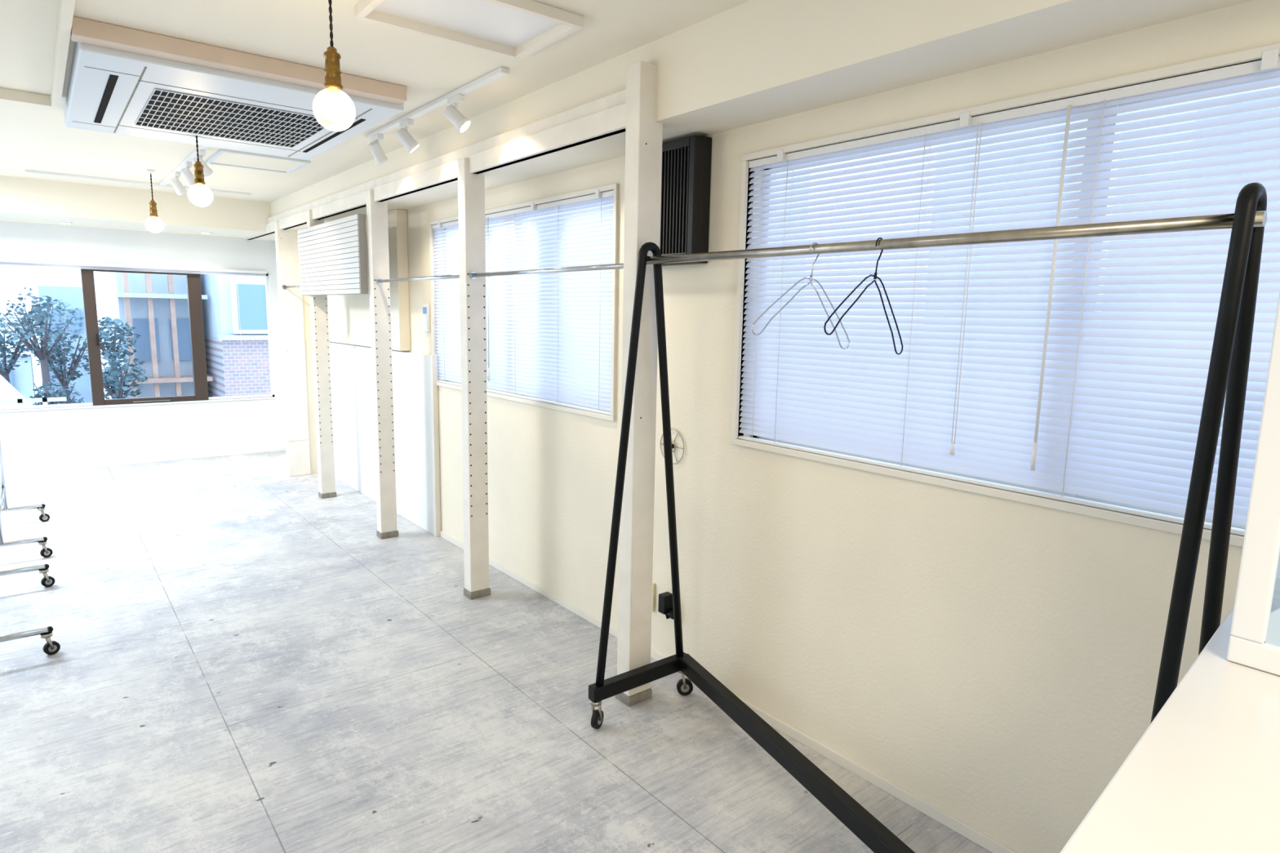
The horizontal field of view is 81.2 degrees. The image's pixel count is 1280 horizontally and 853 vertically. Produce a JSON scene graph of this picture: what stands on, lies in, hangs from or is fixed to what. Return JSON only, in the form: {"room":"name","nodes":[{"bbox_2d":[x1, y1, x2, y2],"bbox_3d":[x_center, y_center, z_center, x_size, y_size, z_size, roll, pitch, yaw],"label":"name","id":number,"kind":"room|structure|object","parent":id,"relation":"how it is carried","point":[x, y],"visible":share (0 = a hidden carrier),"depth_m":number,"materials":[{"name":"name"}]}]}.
{"room":"clothing store","nodes":[
{"label":"clothing store","id":0,"kind":"room"},
{"bbox_2d":[0,221,285,471],"bbox_3d":[-5.248,-0.726,5.920,4.488,2.276,0.120,-6,11,-38],"label":"wall","id":1,"kind":"structure","parent":0,"point":[41,438],"depth_m":6.56,"materials":[{"name":"white paint"}]},
{"bbox_2d":[0,175,271,238],"bbox_3d":[-5.030,-1.658,5.323,4.232,0.246,0.832,-6,11,-38],"label":"beam","id":2,"kind":"structure","parent":1,"relation":"attached to","point":[22,200],"depth_m":5.74,"materials":[{"name":"paint"}]},
{"bbox_2d":[0,262,275,412],"bbox_3d":[-4.881,-0.740,6.171,3.375,1.194,0.090,-6,11,-38],"label":"window","id":3,"kind":"structure","parent":1,"relation":"in","point":[194,301],"depth_m":6.67,"materials":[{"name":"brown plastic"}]},
{"bbox_2d":[0,258,266,346],"bbox_3d":[-4.858,-0.978,6.096,3.355,0.739,0.028,-6,11,-38],"label":"raised blind","id":4,"kind":"object","parent":3,"relation":"attached to","point":[10,262],"visible":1,"depth_m":6.40,"materials":[{"name":"white plastic"}]},
{"bbox_2d":[4,446,285,475],"bbox_3d":[-5.229,0.388,6.035,4.488,0.040,0.010,-6,11,-38],"label":"baseboard","id":5,"kind":"structure","parent":1,"relation":"attached to","point":[28,471],"depth_m":6.63,"materials":[{"name":"white paint"}]},
{"bbox_2d":[244,88,626,239],"bbox_3d":[-1.823,-1.430,4.696,0.047,0.125,5.872,-6,11,-38],"label":"trim","id":6,"kind":"structure","parent":1,"relation":"attached to","point":[606,116],"depth_m":3.22,"materials":[{"name":"white paint"}]},
{"bbox_2d":[0,0,750,202],"bbox_3d":[-2.026,-1.262,1.907,4.608,0.100,10.192,-6,11,-38],"label":"ceiling","id":7,"kind":"structure","parent":0,"point":[33,137],"depth_m":2.64,"materials":[{"name":"paint"}]},
{"bbox_2d":[0,87,51,107],"bbox_3d":[-3.040,-1.340,2.783,1.328,0.044,0.030,-6,11,-38],"label":"trim","id":8,"kind":"structure","parent":7,"relation":"attached to","point":[6,95],"depth_m":3.13,"materials":[{"name":"paint"}]},
{"bbox_2d":[51,0,75,107],"bbox_3d":[-1.875,-1.263,2.425,0.028,0.044,2.000,-6,11,-38],"label":"trim","id":9,"kind":"structure","parent":7,"relation":"attached to","point":[66,7],"depth_m":2.46,"materials":[{"name":"paint"}]},
{"bbox_2d":[25,169,250,195],"bbox_3d":[-3.574,-1.758,5.405,1.360,0.016,0.040,-6,11,-38],"label":"trim","id":10,"kind":"structure","parent":7,"relation":"attached to","point":[26,171],"depth_m":5.29,"materials":[{"name":"white plastic"}]},
{"bbox_2d":[144,168,164,233],"bbox_3d":[-3.215,-1.483,4.925,0.108,0.404,0.108,-6,11,-38],"label":"pendant lamp","id":11,"kind":"object","parent":7,"relation":"hanging from","point":[154,224],"visible":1,"depth_m":4.92,"materials":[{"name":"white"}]},
{"bbox_2d":[160,145,213,195],"bbox_3d":[-2.854,-1.563,4.678,0.104,0.158,1.930,-6,11,-38],"label":"track light","id":12,"kind":"object","parent":7,"relation":"attached to","point":[184,167],"visible":0.81,"depth_m":4.52,"materials":[{"name":"white plastic"}]},
{"bbox_2d":[187,135,213,207],"bbox_3d":[-2.113,-1.258,3.571,0.108,0.404,0.108,-6,11,-38],"label":"pendant lamp","id":13,"kind":"object","parent":7,"relation":"hanging from","point":[200,195],"visible":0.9,"depth_m":3.57,"materials":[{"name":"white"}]},
{"bbox_2d":[63,16,406,159],"bbox_3d":[-1.783,-1.359,3.192,1.080,0.079,1.450,-6,11,-38],"label":"air conditioner","id":14,"kind":"object","parent":7,"relation":"attached to","point":[125,81],"depth_m":2.89,"materials":[{"name":"white plastic"}]},
{"bbox_2d":[204,148,310,173],"bbox_3d":[-2.323,-1.604,4.531,0.480,0.012,0.490,-6,11,-38],"label":"access hatch","id":15,"kind":"object","parent":7,"relation":"attached to","point":[227,157],"depth_m":4.52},
{"bbox_2d":[312,0,355,131],"bbox_3d":[-0.816,-0.994,1.977,0.108,0.404,0.108,-6,11,-38],"label":"pendant lamp","id":16,"kind":"object","parent":7,"relation":"hanging from","point":[334,109],"visible":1,"depth_m":1.98,"materials":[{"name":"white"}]},
{"bbox_2d":[364,66,509,164],"bbox_3d":[-0.934,-1.313,3.266,0.105,0.158,1.430,-6,11,-38],"label":"track light","id":17,"kind":"object","parent":7,"relation":"attached to","point":[455,97],"visible":1,"depth_m":3.17,"materials":[{"name":"white plastic"}]},
{"bbox_2d":[354,0,583,59],"bbox_3d":[-0.503,-1.210,2.205,0.545,0.031,0.390,-6,11,-38],"label":"ceiling panel","id":18,"kind":"object","parent":7,"relation":"attached to","point":[516,29],"depth_m":2.25,"materials":[{"name":"white paint"}]},
{"bbox_2d":[0,450,991,852],"bbox_3d":[-2.072,1.087,2.259,4.608,0.100,10.192,-6,11,-38],"label":"floor","id":19,"kind":"structure","parent":0,"point":[242,664],"depth_m":2.64,"materials":[{"name":"grey concrete"}]},
{"bbox_2d":[0,440,53,557],"bbox_3d":[-3.731,-0.059,4.247,0.488,1.512,1.080,-6,11,-38],"label":"clothes rack","id":20,"kind":"object","parent":19,"relation":"on","point":[46,552],"visible":1,"depth_m":4.64,"materials":[{"name":"grey metal"}]},
{"bbox_2d":[0,564,60,655],"bbox_3d":[-2.814,0.128,3.119,0.488,1.512,1.130,-6,11,-38],"label":"clothes rack","id":21,"kind":"object","parent":19,"relation":"on","point":[51,647],"visible":1,"depth_m":3.00,"materials":[{"name":"grey metal"}]},
{"bbox_2d":[274,220,311,476],"bbox_3d":[-2.874,-0.622,6.184,0.170,2.085,0.077,-6,11,-38],"label":"post","id":22,"kind":"object","parent":19,"relation":"on","point":[290,300],"visible":0.93,"depth_m":6.16,"materials":[{"name":"white paint"}]},
{"bbox_2d":[302,295,318,473],"bbox_3d":[-2.749,-0.604,6.287,0.151,2.024,0.030,-6,11,-38],"label":"board","id":23,"kind":"object","parent":19,"relation":"on","point":[306,299],"visible":0.21,"depth_m":6.29,"materials":[{"name":"beige paint"}]},
{"bbox_2d":[306,209,337,498],"bbox_3d":[-2.330,-0.503,5.461,0.110,2.085,0.084,-6,11,-38],"label":"post","id":24,"kind":"object","parent":19,"relation":"on","point":[318,304],"visible":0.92,"depth_m":5.47,"materials":[{"name":"paint"}]},
{"bbox_2d":[281,284,300,288],"bbox_3d":[-2.619,-1.077,5.725,0.036,0.036,0.836,-6,11,-38],"label":"hanging rail","id":25,"kind":"object","parent":24,"relation":"attached to","point":[284,286],"visible":0.55,"depth_m":5.90,"materials":[{"name":"silver metal"}]},
{"bbox_2d":[365,189,398,538],"bbox_3d":[-1.558,-0.345,4.513,0.110,2.085,0.084,-6,11,-38],"label":"post","id":26,"kind":"object","parent":19,"relation":"on","point":[376,211],"visible":0.94,"depth_m":4.48,"materials":[{"name":"white painted timber"}]},
{"bbox_2d":[297,213,368,295],"bbox_3d":[-2.030,-1.095,4.881,0.051,0.460,1.272,-6,11,-38],"label":"air vent","id":27,"kind":"object","parent":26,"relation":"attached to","point":[333,255],"visible":1,"depth_m":4.72,"materials":[{"name":"grey plastic"}]},
{"bbox_2d":[375,274,459,284],"bbox_3d":[-1.179,-0.783,3.955,0.036,0.036,1.146,-6,11,-38],"label":"hanging rail","id":28,"kind":"object","parent":26,"relation":"attached to","point":[379,281],"visible":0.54,"depth_m":3.93,"materials":[{"name":"silver metal"}]},
{"bbox_2d":[457,157,490,599],"bbox_3d":[-0.793,-0.190,3.573,0.110,2.085,0.084,-6,11,-38],"label":"post","id":29,"kind":"object","parent":19,"relation":"on","point":[471,187],"visible":0.96,"depth_m":3.54,"materials":[{"name":"white painted timber"}]},
{"bbox_2d":[615,60,662,706],"bbox_3d":[-0.002,-0.086,2.594,0.110,2.200,0.084,-6,11,-38],"label":"post","id":30,"kind":"object","parent":19,"relation":"on","point":[643,135],"visible":0.85,"depth_m":2.56,"materials":[{"name":"white painted timber"}]},
{"bbox_2d":[469,262,623,279],"bbox_3d":[-0.402,-0.625,3.000,0.036,0.036,1.185,-6,11,-38],"label":"hanging rail","id":31,"kind":"object","parent":30,"relation":"attached to","point":[473,275],"visible":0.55,"depth_m":2.93,"materials":[{"name":"silver metal"}]},
{"bbox_2d":[588,182,1266,852],"bbox_3d":[0.514,0.307,1.950,0.454,1.634,1.619,-6,11,-38],"label":"rack","id":32,"kind":"object","parent":19,"relation":"on","point":[1228,367],"visible":1,"depth_m":1.42,"materials":[{"name":"black metal"}]},
{"bbox_2d":[751,242,849,349],"bbox_3d":[0.424,-0.335,1.921,0.332,0.274,0.007,-4,10,-29],"label":"hanger","id":33,"kind":"object","parent":32,"relation":"hanging from","point":[811,278],"visible":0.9,"depth_m":1.92,"materials":[{"name":"silver metal"}]},
{"bbox_2d":[823,237,902,355],"bbox_3d":[0.541,-0.306,1.764,0.358,0.280,0.007,-7,12,-42],"label":"hanger","id":34,"kind":"object","parent":32,"relation":"hanging from","point":[875,277],"visible":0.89,"depth_m":1.77,"materials":[{"name":"black metal"}]},
{"bbox_2d":[1060,605,1279,852],"bbox_3d":[0.904,0.853,0.838,1.060,0.900,0.625,-7,12,-43],"label":"countertop","id":35,"kind":"structure","parent":19,"relation":"on","point":[1203,776],"depth_m":0.84,"materials":[{"name":"laminate"}]},
{"bbox_2d":[1226,291,1279,675],"bbox_3d":[1.076,0.087,0.909,0.070,0.599,0.508,-6,11,-38],"label":"panel","id":36,"kind":"object","parent":35,"relation":"on","point":[1254,642],"visible":1,"depth_m":1.08,"materials":[{"name":"white paint"}]},
{"bbox_2d":[328,0,1279,852],"bbox_3d":[-0.299,-0.262,3.477,0.120,2.276,10.192,-6,11,-38],"label":"wall","id":37,"kind":"structure","parent":0,"point":[995,661],"depth_m":2.22,"materials":[{"name":"beige paint"}]},
{"bbox_2d":[327,208,410,351],"bbox_3d":[-2.099,-1.047,5.482,0.069,0.884,1.890,-6,11,-38],"label":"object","id":38,"kind":"structure","parent":37,"relation":"attached to","point":[348,315],"depth_m":4.84,"materials":[{"name":"beige paint"}]},
{"bbox_2d":[328,342,440,537],"bbox_3d":[-1.971,-0.018,5.478,0.035,1.136,2.300,-6,11,-38],"label":"wall panel","id":39,"kind":"object","parent":37,"relation":"attached to","point":[415,375],"visible":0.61,"depth_m":5.03,"materials":[{"name":"white paint"}]},
{"bbox_2d":[422,303,430,332],"bbox_3d":[-1.311,-0.667,4.581,0.021,0.170,0.070,-6,11,-38],"label":"thermostat","id":40,"kind":"object","parent":37,"relation":"attached to","point":[426,308],"visible":1,"depth_m":4.56,"materials":[{"name":"white plastic"}]},
{"bbox_2d":[429,183,618,421],"bbox_3d":[-0.668,-0.622,3.810,0.044,0.972,1.853,-6,11,-38],"label":"trim","id":41,"kind":"structure","parent":37,"relation":"attached to","point":[614,186],"depth_m":3.33,"materials":[{"name":"paint"}]},
{"bbox_2d":[444,199,613,412],"bbox_3d":[-0.612,-0.627,3.855,0.040,0.932,1.813,-6,11,-38],"label":"window","id":42,"kind":"structure","parent":37,"relation":"in","point":[609,199],"depth_m":3.79,"materials":[{"name":"white plastic"}]},
{"bbox_2d":[432,189,613,415],"bbox_3d":[-0.671,-0.627,3.807,0.042,0.941,1.809,-6,11,-38],"label":"blind","id":43,"kind":"object","parent":42,"relation":"attached to","point":[559,357],"visible":0.91,"depth_m":3.56,"materials":[{"name":"white plastic"}]},
{"bbox_2d":[651,582,655,611],"bbox_3d":[0.035,0.694,3.068,0.014,0.120,0.070,-6,11,-38],"label":"wall outlet","id":44,"kind":"object","parent":37,"relation":"attached to","point":[653,584],"visible":0.23,"depth_m":3.04,"materials":[{"name":"beige plastic"}]},
{"bbox_2d":[657,591,673,619],"bbox_3d":[0.112,0.713,2.946,0.049,0.098,0.070,-6,11,-38],"label":"power adapter","id":45,"kind":"object","parent":37,"relation":"attached to","point":[665,606],"visible":0.75,"depth_m":2.94,"materials":[{"name":"black plastic"}]},
{"bbox_2d":[660,428,684,464],"bbox_3d":[0.124,0.076,2.882,0.011,0.140,0.140,-6,11,-38],"label":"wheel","id":46,"kind":"object","parent":37,"relation":"attached to","point":[673,445],"visible":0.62,"depth_m":2.87,"materials":[{"name":"metal"}]},
{"bbox_2d":[659,135,711,266],"bbox_3d":[0.103,-0.813,2.740,0.081,0.430,0.365,-6,11,-38],"label":"air vent","id":47,"kind":"object","parent":37,"relation":"in","point":[686,175],"visible":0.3,"depth_m":2.62,"materials":[{"name":"black plastic"}]},
{"bbox_2d":[440,530,1017,852],"bbox_3d":[0.064,0.940,3.068,0.010,0.035,8.800,-6,11,-38],"label":"baseboard","id":48,"kind":"structure","parent":37,"relation":"attached to","point":[993,846],"depth_m":2.36,"materials":[{"name":"paint"}]},
{"bbox_2d":[253,0,1252,240],"bbox_3d":[-0.389,-1.241,3.164,0.256,0.251,10.072,-6,11,-38],"label":"beam","id":49,"kind":"structure","parent":37,"relation":"attached to","point":[751,62],"depth_m":2.06,"materials":[{"name":"paint"}]},
{"bbox_2d":[731,42,1279,546],"bbox_3d":[1.012,-0.287,1.745,0.044,0.975,2.130,-6,11,-38],"label":"trim","id":50,"kind":"structure","parent":37,"relation":"attached to","point":[1255,54],"depth_m":1.92,"materials":[{"name":"paint"}]},
{"bbox_2d":[752,75,1279,528],"bbox_3d":[1.069,-0.292,1.790,0.040,0.935,2.090,-6,11,-38],"label":"window","id":51,"kind":"structure","parent":37,"relation":"in","point":[1069,495],"depth_m":1.80,"materials":[{"name":"white plastic"}]},
{"bbox_2d":[737,48,1279,535],"bbox_3d":[1.009,-0.292,1.741,0.042,0.944,2.086,-6,11,-38],"label":"blind","id":52,"kind":"object","parent":51,"relation":"attached to","point":[1116,418],"visible":0.99,"depth_m":1.83,"materials":[{"name":"white plastic"}]},
{"label":"outside","id":53,"kind":"structure","parent":0,"visible":0},
{"bbox_3d":[-13.288,1.759,16.888,28.000,0.200,25.828,-6,11,-38],"label":"ground","id":54,"kind":"structure","parent":53,"visible":0},
{"bbox_2d":[0,374,32,407],"bbox_3d":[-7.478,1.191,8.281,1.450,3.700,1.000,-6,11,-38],"label":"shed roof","id":55,"kind":"structure","parent":54,"relation":"on","point":[7,391],"depth_m":8.25,"materials":[{"name":"white"}]},
{"bbox_2d":[0,312,44,383],"bbox_3d":[-8.128,0.658,9.835,0.783,4.272,0.771,4,9,16],"label":"tree","id":56,"kind":"object","parent":54,"relation":"on","point":[4,372],"visible":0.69,"depth_m":9.61,"materials":[{"name":"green plant"}]},
{"bbox_2d":[0,396,66,406],"bbox_3d":[-7.117,1.480,7.343,2.600,3.420,0.030,-6,11,-38],"label":"fence","id":57,"kind":"object","parent":54,"relation":"on","point":[44,400],"visible":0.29,"depth_m":7.72,"materials":[{"name":"grey metal"}]},
{"bbox_2d":[0,287,84,397],"bbox_3d":[-7.463,0.544,9.614,0.834,4.589,0.786,-1,9,-12],"label":"tree","id":58,"kind":"object","parent":54,"relation":"on","point":[41,353],"visible":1,"depth_m":9.26,"materials":[{"name":"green plant"}]},
{"bbox_2d":[0,285,92,405],"bbox_3d":[-11.997,-0.097,12.904,4.150,4.700,3.100,-6,11,-38],"label":"neighbouring house","id":59,"kind":"structure","parent":54,"relation":"on","point":[21,378],"depth_m":13.36,"materials":[{"name":"blue"}]},
{"bbox_2d":[29,378,84,404],"bbox_3d":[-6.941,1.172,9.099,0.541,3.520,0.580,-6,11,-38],"label":"bush","id":60,"kind":"object","parent":54,"relation":"on","point":[60,393],"visible":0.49,"depth_m":8.80,"materials":[{"name":"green plant"}]},
{"bbox_2d":[34,330,89,403],"bbox_3d":[-7.701,0.722,10.228,0.715,4.046,0.770,-6,11,-38],"label":"tree","id":61,"kind":"object","parent":54,"relation":"on","point":[62,361],"visible":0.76,"depth_m":9.94,"materials":[{"name":"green plant"}]},
{"bbox_2d":[97,316,142,398],"bbox_3d":[-7.044,0.638,10.234,0.577,4.237,0.648,-1,9,-16],"label":"tree","id":62,"kind":"object","parent":54,"relation":"on","point":[104,335],"visible":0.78,"depth_m":9.90,"materials":[{"name":"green plant"}]},
{"bbox_2d":[101,351,147,399],"bbox_3d":[-6.567,0.950,9.625,0.589,3.819,0.746,-6,11,-38],"label":"tree","id":63,"kind":"object","parent":54,"relation":"on","point":[110,378],"visible":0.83,"depth_m":9.33,"materials":[{"name":"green plant"}]},
{"bbox_2d":[100,271,213,399],"bbox_3d":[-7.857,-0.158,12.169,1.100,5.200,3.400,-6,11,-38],"label":"house","id":64,"kind":"structure","parent":54,"relation":"on","point":[156,304],"depth_m":10.87,"materials":[{"name":"blue"}]},
{"bbox_2d":[200,273,271,397],"bbox_3d":[-5.512,-0.919,12.833,3.500,6.600,3.120,-6,11,-38],"label":"brick building","id":65,"kind":"structure","parent":54,"relation":"on","point":[235,370],"depth_m":10.75,"materials":[{"name":"white brick"}]},
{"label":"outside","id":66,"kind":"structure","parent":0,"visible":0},
{"bbox_2d":[530,87,1279,342],"bbox_3d":[2.330,0.114,3.930,2.100,7.500,8.100,-6,11,-38],"label":"house","id":67,"kind":"structure","parent":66,"point":[1275,97],"depth_m":3.12,"materials":[{"name":"white"}]}
]}

